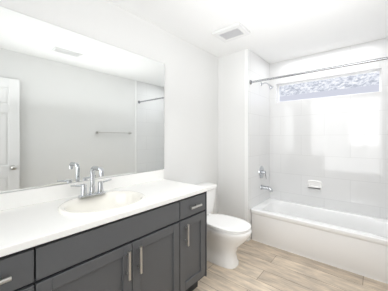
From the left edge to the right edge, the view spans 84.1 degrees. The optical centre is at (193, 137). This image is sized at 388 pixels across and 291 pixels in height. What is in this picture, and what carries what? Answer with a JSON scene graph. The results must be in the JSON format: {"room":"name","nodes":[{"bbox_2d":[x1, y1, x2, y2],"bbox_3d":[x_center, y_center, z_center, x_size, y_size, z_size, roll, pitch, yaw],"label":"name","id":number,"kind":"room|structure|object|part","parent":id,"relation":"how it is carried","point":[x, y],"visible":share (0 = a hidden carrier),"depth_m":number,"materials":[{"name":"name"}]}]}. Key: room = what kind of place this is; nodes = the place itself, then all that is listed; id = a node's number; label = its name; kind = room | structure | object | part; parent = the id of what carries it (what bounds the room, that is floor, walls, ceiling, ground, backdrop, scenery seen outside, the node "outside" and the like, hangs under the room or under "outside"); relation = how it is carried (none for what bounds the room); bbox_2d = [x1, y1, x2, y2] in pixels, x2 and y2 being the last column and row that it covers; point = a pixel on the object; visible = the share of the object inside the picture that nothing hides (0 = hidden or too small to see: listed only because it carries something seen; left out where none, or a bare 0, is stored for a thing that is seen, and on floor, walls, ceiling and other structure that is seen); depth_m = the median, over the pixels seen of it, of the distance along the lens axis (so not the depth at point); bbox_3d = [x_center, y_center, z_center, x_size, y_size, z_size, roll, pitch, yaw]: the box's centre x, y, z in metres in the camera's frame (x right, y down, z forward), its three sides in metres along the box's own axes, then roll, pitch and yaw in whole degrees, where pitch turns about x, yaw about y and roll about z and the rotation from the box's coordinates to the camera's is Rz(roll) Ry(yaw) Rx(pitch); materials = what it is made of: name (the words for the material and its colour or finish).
{"room":"bathroom","nodes":[
{"label":"bathroom","id":0,"kind":"room"},
{"bbox_2d":[0,0,217,213],"bbox_3d":[-0.487,0.098,2.158,0.120,2.475,4.160,0,0,40],"label":"wall","id":1,"kind":"structure","parent":0,"point":[190,113],"depth_m":2.38,"materials":[{"name":"white paint"}]},
{"bbox_2d":[0,6,163,192],"bbox_3d":[-1.002,-0.225,1.443,0.006,1.104,2.136,0,0,40],"label":"mirror","id":2,"kind":"object","parent":1,"relation":"attached to","point":[75,107],"visible":1,"depth_m":1.56,"materials":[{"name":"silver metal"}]},
{"bbox_2d":[0,170,163,209],"bbox_3d":[-1.005,0.380,1.428,0.019,0.100,2.128,0,0,40],"label":"backsplash","id":3,"kind":"structure","parent":1,"relation":"attached to","point":[9,201],"depth_m":1.48,"materials":[{"name":"white stone"}]},
{"bbox_2d":[218,50,251,240],"bbox_3d":[0.794,0.098,3.237,0.455,2.475,0.860,0,0,40],"label":"wall","id":4,"kind":"structure","parent":0,"point":[231,134],"depth_m":2.92,"materials":[{"name":"white paint"}]},
{"bbox_2d":[245,49,247,241],"bbox_3d":[0.673,0.098,2.772,0.042,2.475,0.007,0,0,40],"label":"trim","id":5,"kind":"structure","parent":4,"relation":"attached to","point":[246,134],"depth_m":2.77,"materials":[{"name":"white paint"}]},
{"bbox_2d":[107,0,387,63],"bbox_3d":[0.314,-1.190,1.486,2.210,0.100,4.160,0,0,40],"label":"ceiling","id":6,"kind":"structure","parent":0,"point":[282,30],"depth_m":2.13,"materials":[{"name":"white paint"}]},
{"bbox_2d":[212,22,250,42],"bbox_3d":[0.401,-1.125,2.314,0.330,0.030,0.260,0,0,40],"label":"ceiling vent","id":7,"kind":"object","parent":6,"relation":"in","point":[237,30],"visible":1,"depth_m":2.29,"materials":[{"name":"white plastic"}]},
{"bbox_2d":[193,239,387,290],"bbox_3d":[0.314,1.385,1.486,2.210,0.100,4.160,0,0,40],"label":"floor","id":8,"kind":"structure","parent":0,"point":[262,267],"depth_m":2.08,"materials":[{"name":"brown wood"}]},
{"bbox_2d":[0,190,207,290],"bbox_3d":[-0.776,0.899,1.235,0.618,0.870,2.126,0,0,40],"label":"bathroom vanity","id":9,"kind":"object","parent":8,"relation":"on","point":[144,231],"depth_m":1.26,"materials":[{"name":"grey wood"}]},
{"bbox_2d":[0,178,207,253],"bbox_3d":[-0.787,0.447,1.245,0.589,0.034,2.128,0,0,40],"label":"countertop","id":10,"kind":"structure","parent":9,"relation":"on","point":[25,225],"depth_m":1.14,"materials":[{"name":"white stone"}]},
{"bbox_2d":[68,166,107,197],"bbox_3d":[-0.707,0.309,1.500,0.180,0.214,0.241,0,0,40],"label":"faucet","id":11,"kind":"object","parent":10,"relation":"on","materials":[{"name":"silver metal"}]},
{"bbox_2d":[44,186,159,221],"bbox_3d":[-0.591,0.503,1.436,0.456,0.178,0.544,0,0,40],"label":"sink","id":12,"kind":"object","parent":10,"relation":"in","point":[78,209],"depth_m":1.51,"materials":[{"name":"white ceramic"}]},
{"bbox_2d":[194,182,251,268],"bbox_3d":[0.267,0.954,2.374,0.755,0.762,0.488,0,0,40],"label":"toilet","id":13,"kind":"object","parent":8,"relation":"on","point":[227,236],"visible":0.48,"depth_m":2.23,"materials":[{"name":"white ceramic"}]},
{"bbox_3d":[0.337,0.916,2.315,0.554,0.040,0.372,0,0,40],"label":"seat","id":14,"kind":"part","parent":13,"relation":"part of","materials":[{"name":"white ceramic"}]},
{"bbox_2d":[251,82,387,283],"bbox_3d":[1.527,0.271,2.578,1.511,2.128,0.683,0,0,40],"label":"bathtub","id":15,"kind":"object","parent":8,"relation":"on","point":[355,243],"visible":1,"depth_m":2.43,"materials":[{"name":"white ceramic"}]},
{"bbox_3d":[1.625,0.635,2.901,0.176,0.116,0.044,0,0,40],"label":"soap dish","id":16,"kind":"part","parent":15,"relation":"part of","materials":[{"name":"white ceramic"}]},
{"bbox_3d":[1.786,0.097,2.887,1.515,2.475,0.120,0,0,40],"label":"wall","id":17,"kind":"structure","parent":0,"visible":0},
{"bbox_2d":[248,49,271,209],"bbox_3d":[0.936,-0.105,3.029,0.030,2.067,0.720,0,0,40],"label":"tiled wall","id":18,"kind":"structure","parent":17,"relation":"attached to","point":[259,97],"depth_m":2.99,"materials":[{"name":"white tile"}]},
{"bbox_2d":[250,57,387,84],"bbox_3d":[1.307,-0.720,2.317,1.493,0.060,0.060,0,0,40],"label":"curtain rod","id":19,"kind":"object","parent":18,"relation":"attached to","point":[339,66],"visible":1,"depth_m":2.26,"materials":[{"name":"silver metal"}]},
{"bbox_2d":[278,69,380,101],"bbox_3d":[1.764,-0.670,2.939,1.211,0.286,0.040,0,0,40],"label":"window","id":20,"kind":"structure","parent":17,"relation":"in","point":[359,83],"depth_m":2.86,"materials":[{"name":"white glass"}]},
{"bbox_2d":[272,38,387,218],"bbox_3d":[1.767,-0.105,2.864,1.515,2.067,0.080,0,0,40],"label":"tiled wall","id":21,"kind":"structure","parent":17,"relation":"attached to","point":[337,146],"depth_m":2.77,"materials":[{"name":"white tile"}]}
]}

